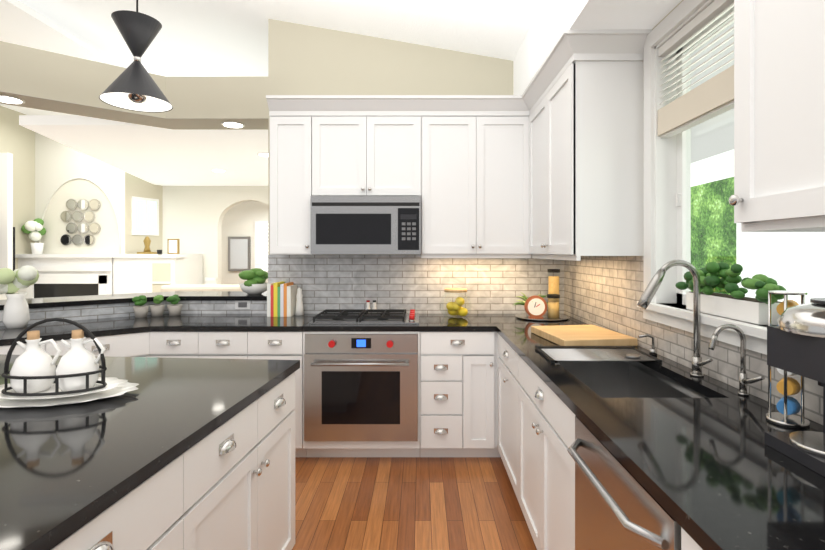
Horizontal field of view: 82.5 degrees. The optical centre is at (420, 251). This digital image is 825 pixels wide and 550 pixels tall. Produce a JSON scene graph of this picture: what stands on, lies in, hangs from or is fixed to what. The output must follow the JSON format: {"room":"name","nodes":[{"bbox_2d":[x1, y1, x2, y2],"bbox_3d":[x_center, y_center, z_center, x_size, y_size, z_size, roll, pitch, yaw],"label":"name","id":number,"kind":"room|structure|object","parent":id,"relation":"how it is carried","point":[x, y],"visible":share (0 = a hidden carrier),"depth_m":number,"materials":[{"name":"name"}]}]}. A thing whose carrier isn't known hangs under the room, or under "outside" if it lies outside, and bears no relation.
{"room":"kitchen","nodes":[
{"label":"kitchen","id":0,"kind":"room"},
{"bbox_2d":[0,106,34,292],"bbox_3d":[-5.823,-0.300,4.685,0.150,3.400,4.870,0,0,0],"label":"wall","id":1,"kind":"structure","parent":0,"point":[17,140],"depth_m":6.75,"materials":[{"name":"beige paint"}]},
{"bbox_2d":[13,227,14,270],"bbox_3d":[-5.723,-0.025,6.225,0.049,0.650,0.750,0,0,0],"label":"panel","id":2,"kind":"object","parent":1,"relation":"attached to","point":[13,248],"visible":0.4,"depth_m":6.57,"materials":[{"name":"black glass"}]},
{"bbox_2d":[0,0,125,114],"bbox_3d":[-4.723,-1.605,5.350,2.850,0.911,3.800,0,0,0],"label":"ceiling","id":3,"kind":"structure","parent":0,"point":[21,24],"depth_m":4.38,"materials":[{"name":"white paint"}]},
{"bbox_2d":[35,132,124,253],"bbox_3d":[-5.078,-0.300,7.060,1.340,3.400,0.120,0,0,0],"label":"wall","id":4,"kind":"structure","parent":0,"point":[57,164],"depth_m":7.00,"materials":[{"name":"white paint"}]},
{"bbox_2d":[15,254,112,298],"bbox_3d":[-5.067,0.715,6.824,1.359,1.370,0.349,0,0,0],"label":"fireplace mantel","id":5,"kind":"object","parent":4,"relation":"attached to","point":[64,275],"visible":0.33,"depth_m":6.69,"materials":[{"name":"white"}]},
{"bbox_2d":[21,218,45,253],"bbox_3d":[-5.610,-0.232,6.805,0.281,0.522,0.266,0,0,0],"label":"mantel plant","id":6,"kind":"object","parent":5,"relation":"on","point":[35,229],"visible":1,"depth_m":6.76,"materials":[{"name":"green plant"}]},
{"bbox_2d":[38,177,120,253],"bbox_3d":[-5.078,-0.542,6.990,1.224,1.140,0.028,0,0,0],"label":"wall","id":7,"kind":"structure","parent":4,"relation":"attached to","point":[107,236],"depth_m":7.00,"materials":[{"name":"beige paint"}]},
{"bbox_2d":[60,199,99,244],"bbox_3d":[-5.058,-0.443,6.978,0.584,0.689,0.018,0,0,0],"label":"cluster","id":8,"kind":"object","parent":7,"relation":"attached to","point":[78,216],"visible":0.94,"depth_m":6.97,"materials":[{"name":"silver metal"}]},
{"bbox_2d":[0,291,266,325],"bbox_3d":[-2.532,0.875,3.311,2.628,1.050,1.739,0,0,0],"label":"wall","id":9,"kind":"structure","parent":0,"point":[72,308],"depth_m":3.62,"materials":[{"name":"grey"}]},
{"bbox_2d":[235,301,249,308],"bbox_3d":[-1.418,0.420,3.739,0.120,0.070,0.006,0,0,0],"label":"electrical outlet plate","id":10,"kind":"object","parent":9,"relation":"attached to","point":[242,304],"depth_m":3.74,"materials":[{"name":"white plastic"}]},
{"bbox_2d":[238,268,267,294],"bbox_3d":[-1.378,0.241,3.907,0.260,0.215,0.292,0,0,0],"label":"potted plant","id":11,"kind":"object","parent":9,"relation":"on","point":[255,283],"visible":1,"depth_m":3.82,"materials":[{"name":"green plant"}]},
{"bbox_2d":[19,115,267,185],"bbox_3d":[-2.743,-1.109,7.350,3.050,0.080,6.800,0,0,0],"label":"ceiling","id":12,"kind":"structure","parent":0,"point":[159,156],"depth_m":4.85,"materials":[{"name":"white paint"}]},
{"bbox_2d":[211,169,225,171],"bbox_3d":[-2.648,-1.063,6.150,0.186,0.009,0.186,0,0,0],"label":"recessed light","id":13,"kind":"object","parent":12,"relation":"in","point":[217,170],"visible":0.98,"depth_m":6.11,"materials":[{"name":"white"}]},
{"bbox_2d":[257,153,267,156],"bbox_3d":[-1.698,-1.063,5.150,0.186,0.009,0.186,0,0,0],"label":"recessed light","id":14,"kind":"object","parent":12,"relation":"in","point":[263,154],"visible":0.54,"depth_m":5.11,"materials":[{"name":"white"}]},
{"bbox_2d":[125,172,162,253],"bbox_3d":[-4.288,-0.300,7.290,0.240,3.400,0.580,0,0,0],"label":"wall","id":15,"kind":"structure","parent":0,"point":[135,186],"depth_m":7.20,"materials":[{"name":"beige paint"}]},
{"bbox_2d":[132,196,158,235],"bbox_3d":[-4.270,-0.550,7.293,0.026,0.580,0.448,0,0,22],"label":"window","id":16,"kind":"structure","parent":15,"relation":"in","point":[145,216],"depth_m":7.28,"materials":[{"name":"white glass"}]},
{"bbox_2d":[106,55,228,76],"bbox_3d":[-2.483,-2.179,5.500,2.530,2.041,0.100,0,0,0],"label":"wall","id":17,"kind":"structure","parent":0,"point":[161,70],"depth_m":5.45,"materials":[{"name":"white paint"}]},
{"bbox_2d":[163,186,267,284],"bbox_3d":[-2.618,0.166,7.650,3.340,2.469,0.140,0,0,0],"label":"wall","id":18,"kind":"structure","parent":0,"point":[193,216],"depth_m":7.58,"materials":[{"name":"white paint"}]},
{"bbox_2d":[205,277,215,284],"bbox_3d":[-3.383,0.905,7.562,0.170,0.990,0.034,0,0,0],"label":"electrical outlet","id":19,"kind":"structure","parent":18,"relation":"attached to","point":[210,280],"depth_m":7.56,"materials":[{"name":"white plastic"}]},
{"bbox_2d":[221,201,267,284],"bbox_3d":[-2.748,0.166,9.900,3.600,2.469,0.100,0,0,0],"label":"wall","id":20,"kind":"structure","parent":0,"point":[239,219],"depth_m":9.84,"materials":[{"name":"white paint"}]},
{"bbox_2d":[228,237,250,270],"bbox_3d":[-3.798,0.040,9.827,0.460,0.720,0.044,0,0,0],"label":"framed picture","id":21,"kind":"object","parent":20,"relation":"attached to","point":[239,253],"visible":0.89,"depth_m":9.80,"materials":[{"name":"silver metal"}]},
{"bbox_2d":[255,221,267,271],"bbox_3d":[-3.298,-0.075,9.817,0.340,1.150,0.064,0,0,0],"label":"window","id":22,"kind":"structure","parent":20,"relation":"in","point":[261,244],"depth_m":9.79,"materials":[{"name":"white"}]},
{"bbox_2d":[18,0,542,76],"bbox_3d":[-3.251,-2.262,0.850,9.395,1.720,9.200,0,0,0],"label":"ceiling","id":23,"kind":"structure","parent":0,"point":[229,38],"depth_m":3.73,"materials":[{"name":"white paint"}]},
{"bbox_2d":[0,41,267,129],"bbox_3d":[-2.963,-1.232,2.892,3.490,0.335,2.397,0,0,0],"label":"bulkhead","id":24,"kind":"object","parent":23,"relation":"attached to","point":[33,78],"visible":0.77,"depth_m":3.59,"materials":[{"name":"beige paint"}]},
{"bbox_2d":[0,95,24,103],"bbox_3d":[-2.875,-1.060,3.270,0.186,0.009,0.186,0,0,0],"label":"recessed light","id":25,"kind":"object","parent":24,"relation":"attached to","point":[9,99],"visible":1,"depth_m":3.27,"materials":[{"name":"white"}]},
{"bbox_2d":[221,121,244,127],"bbox_3d":[-1.568,-1.060,3.920,0.186,0.009,0.186,0,0,0],"label":"recessed light","id":26,"kind":"object","parent":24,"relation":"attached to","point":[230,124],"visible":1,"depth_m":3.89,"materials":[{"name":"white"}]},
{"bbox_2d":[99,0,172,112],"bbox_3d":[-1.268,-1.267,2.100,0.284,1.203,0.284,0,0,0],"label":"pendant light","id":27,"kind":"object","parent":23,"relation":"hanging from","point":[132,86],"visible":1,"depth_m":2.06,"materials":[{"name":"matte black painted metal"},{"name":"white paint"},{"name":"chrome nickel"}]},
{"bbox_2d":[268,19,512,254],"bbox_3d":[0.044,-0.400,3.825,2.525,3.600,0.150,0,0,0],"label":"wall","id":28,"kind":"structure","parent":0,"point":[306,60],"depth_m":3.75,"materials":[{"name":"beige paint"}]},
{"bbox_2d":[269,109,321,254],"bbox_3d":[-0.911,-0.495,3.564,0.366,1.030,0.370,0,0,0],"label":"upper cabinet","id":29,"kind":"object","parent":28,"relation":"attached to","point":[295,134],"depth_m":3.39,"materials":[{"name":"white paint"}]},
{"bbox_2d":[322,109,409,195],"bbox_3d":[-0.392,-0.705,3.564,0.787,0.610,0.370,0,0,0],"label":"upper cabinet","id":30,"kind":"object","parent":28,"relation":"attached to","point":[366,152],"depth_m":3.39,"materials":[{"name":"white paint"}]},
{"bbox_2d":[310,196,420,253],"bbox_3d":[-0.392,-0.190,3.533,0.782,0.412,0.425,0,0,0],"label":"microwave","id":31,"kind":"object","parent":30,"relation":"attached to","point":[365,224],"visible":1,"depth_m":3.32,"materials":[{"name":"silver metal"}]},
{"bbox_2d":[268,255,563,313],"bbox_3d":[-0.048,0.256,3.746,2.340,0.468,0.007,0,0,0],"label":"backsplash","id":32,"kind":"structure","parent":28,"relation":"attached to","point":[407,282],"depth_m":3.74,"materials":[{"name":"tile"}]},
{"bbox_2d":[410,105,521,256],"bbox_3d":[0.370,-0.495,3.534,0.853,1.030,0.429,0,0,0],"label":"upper cabinet","id":33,"kind":"object","parent":28,"relation":"attached to","point":[466,160],"depth_m":3.39,"materials":[{"name":"white paint"}]},
{"bbox_2d":[292,457,536,549],"bbox_3d":[-2.448,1.450,3.750,11.000,0.100,15.000,0,0,0],"label":"floor","id":34,"kind":"structure","parent":0,"point":[406,503],"depth_m":2.60,"materials":[{"name":"brown wood"}]},
{"bbox_2d":[0,153,12,299],"bbox_3d":[-5.620,0.040,6.290,0.245,2.720,0.080,0,0,0],"label":"column","id":35,"kind":"structure","parent":34,"relation":"on","point":[6,210],"depth_m":6.25,"materials":[{"name":"white paint"}]},
{"bbox_2d":[111,250,202,293],"bbox_3d":[-3.932,0.684,7.083,0.908,1.431,0.933,0,0,0],"label":"built-in bookcase","id":36,"kind":"object","parent":34,"relation":"on","point":[141,273],"visible":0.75,"depth_m":6.69,"materials":[{"name":"white wood"}]},
{"bbox_2d":[137,236,179,253],"bbox_3d":[-3.798,-0.101,6.830,0.580,0.259,0.140,0,0,0],"label":"mantel decor","id":37,"kind":"object","parent":36,"relation":"on","point":[173,246],"visible":0.96,"depth_m":6.80,"materials":[{"name":"gold metal"}]},
{"bbox_2d":[0,314,316,456],"bbox_3d":[-2.217,0.945,2.813,2.870,0.910,1.854,0,0,0],"label":"base cabinet","id":38,"kind":"object","parent":34,"relation":"on","point":[239,336],"visible":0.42,"depth_m":3.11,"materials":[{"name":"white paint"}]},
{"bbox_2d":[0,265,38,328],"bbox_3d":[-2.635,0.288,3.044,0.259,0.402,0.224,0,0,0],"label":"flower vase","id":39,"kind":"object","parent":38,"relation":"on","point":[16,313],"visible":1,"depth_m":3.01,"materials":[{"name":"white ceramic"}]},
{"bbox_2d":[132,295,148,317],"bbox_3d":[-2.108,0.407,3.542,0.105,0.164,0.126,0,0,0],"label":"herb pot","id":40,"kind":"object","parent":38,"relation":"on","point":[140,309],"visible":1,"depth_m":3.51,"materials":[{"name":"grey"}]},
{"bbox_2d":[150,295,164,315],"bbox_3d":[-2.022,0.409,3.606,0.106,0.160,0.104,0,0,0],"label":"herb pot","id":41,"kind":"object","parent":38,"relation":"on","point":[156,310],"visible":1,"depth_m":3.58,"materials":[{"name":"grey ceramic"}]},
{"bbox_2d":[166,294,181,315],"bbox_3d":[-1.905,0.409,3.628,0.108,0.160,0.116,0,0,0],"label":"herb pot","id":42,"kind":"object","parent":38,"relation":"on","point":[174,308],"visible":1,"depth_m":3.60,"materials":[{"name":"grey ceramic"}]},
{"bbox_2d":[267,281,303,316],"bbox_3d":[-1.036,0.361,3.643,0.255,0.255,0.190,0,0,0],"label":"cookbooks","id":43,"kind":"object","parent":38,"relation":"on","point":[284,299],"visible":1,"depth_m":3.55,"materials":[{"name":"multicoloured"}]},
{"bbox_2d":[104,366,299,549],"bbox_3d":[-1.650,0.963,0.715,2.200,0.874,3.086,0,0,0],"label":"kitchen island","id":44,"kind":"object","parent":34,"relation":"on","point":[240,495],"depth_m":1.57,"materials":[{"name":"white paint"}]},
{"bbox_2d":[0,354,299,549],"bbox_3d":[-1.665,0.507,0.715,2.234,0.035,3.150,0,0,0],"label":"island countertop","id":45,"kind":"structure","parent":44,"relation":"on","point":[76,476],"depth_m":1.23,"materials":[{"name":"black stone"}]},
{"bbox_2d":[0,318,138,407],"bbox_3d":[-1.228,0.355,1.580,0.512,0.267,0.316,0,0,0],"label":"tray","id":46,"kind":"object","parent":45,"relation":"on","point":[37,377],"visible":1,"depth_m":1.55,"materials":[{"name":"white ceramic"}]},
{"bbox_2d":[303,332,419,456],"bbox_3d":[-0.394,0.963,3.424,0.772,0.874,0.629,0,0,0],"label":"base cabinet","id":47,"kind":"object","parent":34,"relation":"on","point":[363,448],"visible":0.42,"depth_m":3.11,"materials":[{"name":"white paint"}]},
{"bbox_2d":[304,334,417,440],"bbox_3d":[-0.394,0.891,3.321,0.744,0.697,0.599,0,0,0],"label":"wall oven","id":48,"kind":"object","parent":47,"relation":"in","point":[360,387],"visible":0.94,"depth_m":3.08,"materials":[{"name":"silver metal"}]},
{"bbox_2d":[418,330,497,456],"bbox_3d":[0.239,0.963,3.423,0.492,0.874,0.629,0,0,0],"label":"base cabinet","id":49,"kind":"object","parent":34,"relation":"on","point":[459,355],"depth_m":3.11,"materials":[{"name":"white paint"}]},
{"bbox_2d":[302,314,588,331],"bbox_3d":[0.177,0.507,3.420,1.920,0.035,0.640,0,0,0],"label":"countertop","id":50,"kind":"structure","parent":49,"relation":"on","point":[426,321],"depth_m":3.18,"materials":[{"name":"black stone"}]},
{"bbox_2d":[309,309,418,323],"bbox_3d":[-0.386,0.465,3.420,0.744,0.049,0.480,0,0,0],"label":"cooktop","id":51,"kind":"object","parent":50,"relation":"in","point":[363,316],"visible":1,"depth_m":3.29,"materials":[{"name":"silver metal"}]},
{"bbox_2d":[366,300,369,308],"bbox_3d":[-0.418,0.436,3.715,0.042,0.106,0.042,0,0,0],"label":"salt shaker","id":52,"kind":"object","parent":50,"relation":"on","point":[368,304],"visible":0.69,"depth_m":3.71,"materials":[{"name":"white glass"}]},
{"bbox_2d":[372,300,376,308],"bbox_3d":[-0.368,0.436,3.715,0.042,0.106,0.042,0,0,0],"label":"pepper shaker","id":53,"kind":"object","parent":50,"relation":"on","point":[374,304],"visible":0.62,"depth_m":3.70,"materials":[{"name":"white ceramic"}]},
{"bbox_2d":[440,288,470,316],"bbox_3d":[0.262,0.384,3.550,0.240,0.211,0.240,0,0,0],"label":"lemon jar","id":54,"kind":"object","parent":50,"relation":"on","point":[455,308],"visible":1,"depth_m":3.50,"materials":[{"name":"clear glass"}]},
{"bbox_2d":[512,269,569,320],"bbox_3d":[0.890,0.309,3.500,0.424,0.360,0.400,0,0,0],"label":"tray","id":55,"kind":"object","parent":50,"relation":"on","point":[535,307],"visible":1,"depth_m":3.41,"materials":[{"name":"silver metal"}]},
{"bbox_2d":[496,330,647,504],"bbox_3d":[0.820,0.963,2.755,0.629,0.874,0.743,0,0,0],"label":"base cabinet","id":56,"kind":"object","parent":34,"relation":"on","point":[521,381],"depth_m":2.36,"materials":[{"name":"white paint"}]},
{"bbox_2d":[496,326,647,357],"bbox_3d":[0.817,0.507,2.724,0.640,0.035,0.748,0,0,0],"label":"countertop","id":57,"kind":"structure","parent":56,"relation":"on","point":[521,339],"depth_m":2.58,"materials":[{"name":"black stone"}]},
{"bbox_2d":[531,325,636,345],"bbox_3d":[0.897,0.469,2.650,0.400,0.040,0.470,0,0,-8],"label":"cutting board","id":58,"kind":"object","parent":57,"relation":"on","point":[577,335],"visible":0.9,"depth_m":2.53,"materials":[{"name":"brown wood"}]},
{"bbox_2d":[535,346,661,361],"bbox_3d":[0.822,0.479,2.230,0.490,0.019,0.300,0,0,0],"label":"rack","id":59,"kind":"object","parent":57,"relation":"on","point":[588,353],"visible":1,"depth_m":2.23,"materials":[{"name":"silver metal"}]},
{"bbox_2d":[638,334,656,355],"bbox_3d":[1.075,0.439,2.230,0.088,0.101,0.034,0,0,0],"label":"soap dispenser","id":60,"kind":"object","parent":57,"relation":"on","point":[653,351],"visible":0.96,"depth_m":2.22,"materials":[{"name":"silver metal"}]},
{"bbox_2d":[520,406,635,549],"bbox_3d":[0.820,1.100,1.986,0.629,0.600,0.910,0,0,0],"label":"base cabinet","id":61,"kind":"object","parent":34,"relation":"on","point":[547,469],"depth_m":1.90,"materials":[{"name":"white paint"}]},
{"bbox_2d":[568,416,680,549],"bbox_3d":[0.770,0.964,1.225,0.654,0.871,0.600,0,0,0],"label":"dishwasher","id":62,"kind":"object","parent":34,"relation":"on","point":[618,506],"visible":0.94,"depth_m":1.22,"materials":[{"name":"silver metal"}]},
{"bbox_2d":[668,510,707,549],"bbox_3d":[0.820,0.963,0.622,0.629,0.874,0.597,0,0,0],"label":"base cabinet","id":63,"kind":"object","parent":34,"relation":"on","point":[689,541],"depth_m":0.89,"materials":[{"name":"white paint"}]},
{"bbox_2d":[568,398,824,549],"bbox_3d":[0.817,0.507,0.706,0.640,0.035,1.750,0,0,0],"label":"countertop","id":64,"kind":"structure","parent":63,"relation":"on","point":[708,462],"depth_m":1.07,"materials":[{"name":"black stone"}]},
{"bbox_2d":[637,260,712,376],"bbox_3d":[0.986,0.260,1.821,0.260,0.459,0.126,0,0,0],"label":"faucet","id":65,"kind":"object","parent":64,"relation":"on","point":[649,293],"visible":1,"depth_m":1.85,"materials":[{"name":"silver metal"}]},
{"bbox_2d":[709,324,764,395],"bbox_3d":[1.053,0.368,1.567,0.134,0.243,0.118,0,0,0],"label":"filter faucet","id":66,"kind":"object","parent":64,"relation":"on","point":[744,380],"visible":1,"depth_m":1.60,"materials":[{"name":"silver metal"}]},
{"bbox_2d":[766,290,809,428],"bbox_3d":[1.052,0.301,1.350,0.100,0.375,0.100,0,0,0],"label":"tower","id":67,"kind":"object","parent":64,"relation":"on","point":[787,406],"visible":0.56,"depth_m":1.33,"materials":[{"name":"silver metal"}]},
{"bbox_2d":[764,298,824,476],"bbox_3d":[0.996,0.301,1.100,0.263,0.376,0.236,0,0,0],"label":"coffee maker","id":68,"kind":"object","parent":64,"relation":"on","point":[796,340],"visible":1,"depth_m":1.10,"materials":[{"name":"grey plastic"}]},
{"bbox_3d":[-3.498,1.394,5.915,4.500,0.012,3.329,0,0,0],"label":"floor","id":69,"kind":"structure","parent":34,"relation":"on","visible":0},
{"bbox_2d":[160,285,241,291],"bbox_3d":[-2.548,0.900,6.000,1.500,1.000,0.900,0,0,0],"label":"sofa","id":70,"kind":"object","parent":69,"relation":"on","point":[167,288],"visible":0.06,"depth_m":5.55,"materials":[{"name":"beige fabric"}]},
{"bbox_2d":[513,0,681,94],"bbox_3d":[0.942,-1.353,1.000,0.410,0.494,5.500,0,0,0],"label":"ceiling","id":71,"kind":"structure","parent":0,"point":[552,20],"depth_m":2.33,"materials":[{"name":"white paint"}]},
{"bbox_2d":[568,0,821,424],"bbox_3d":[1.227,-0.300,0.075,0.160,3.400,7.650,0,0,0],"label":"wall","id":72,"kind":"structure","parent":0,"point":[677,305],"depth_m":2.16,"materials":[{"name":"beige paint"}]},
{"bbox_2d":[522,53,643,256],"bbox_3d":[0.942,-0.495,2.910,0.410,1.030,0.980,0,0,0],"label":"upper cabinet","id":73,"kind":"object","parent":72,"relation":"attached to","point":[548,163],"depth_m":2.42,"materials":[{"name":"white paint"}]},
{"bbox_2d":[564,256,822,424],"bbox_3d":[1.142,0.256,1.500,0.008,0.468,4.499,0,0,0],"label":"backsplash","id":74,"kind":"structure","parent":72,"relation":"attached to","point":[605,292],"depth_m":2.45,"materials":[{"name":"tile"}]},
{"bbox_2d":[637,0,824,354],"bbox_3d":[1.194,-0.372,1.768,0.185,1.415,1.265,0,0,0],"label":"window","id":75,"kind":"structure","parent":72,"relation":"in","point":[666,166],"depth_m":2.27,"materials":[{"name":"white wood"}]},
{"bbox_2d":[658,0,733,137],"bbox_3d":[1.179,-0.773,1.768,0.055,0.436,1.043,0,0,0],"label":"window blinds","id":76,"kind":"object","parent":75,"relation":"attached to","point":[712,97],"visible":0.62,"depth_m":1.97,"materials":[{"name":"white fabric"}]},
{"bbox_2d":[675,262,785,324],"bbox_3d":[1.188,0.144,1.835,0.127,0.210,0.561,0,0,0],"label":"planter","id":77,"kind":"object","parent":75,"relation":"on","point":[736,304],"visible":0.73,"depth_m":1.75,"materials":[{"name":"white ceramic"}]},
{"bbox_2d":[729,0,824,231],"bbox_3d":[0.961,-0.530,0.891,0.371,0.961,0.557,0,0,0],"label":"upper cabinet","id":78,"kind":"object","parent":72,"relation":"attached to","point":[779,115],"visible":1,"depth_m":1.00,"materials":[{"name":"white paint"}]},
{"bbox_2d":[691,23,824,304],"bbox_3d":[2.494,0.380,2.750,2.335,3.040,11.000,0,0,0],"label":"porch","id":79,"kind":"object","parent":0,"point":[751,250],"depth_m":4.51,"materials":[{"name":"white paint"}]},
{"label":"outside","id":80,"kind":"structure","parent":0,"visible":0},
{"bbox_2d":[691,177,735,294],"bbox_3d":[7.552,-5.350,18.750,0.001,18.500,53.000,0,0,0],"label":"trees","id":81,"kind":"object","parent":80,"point":[719,240],"depth_m":12.13,"materials":[{"name":"green plant"}]}
]}

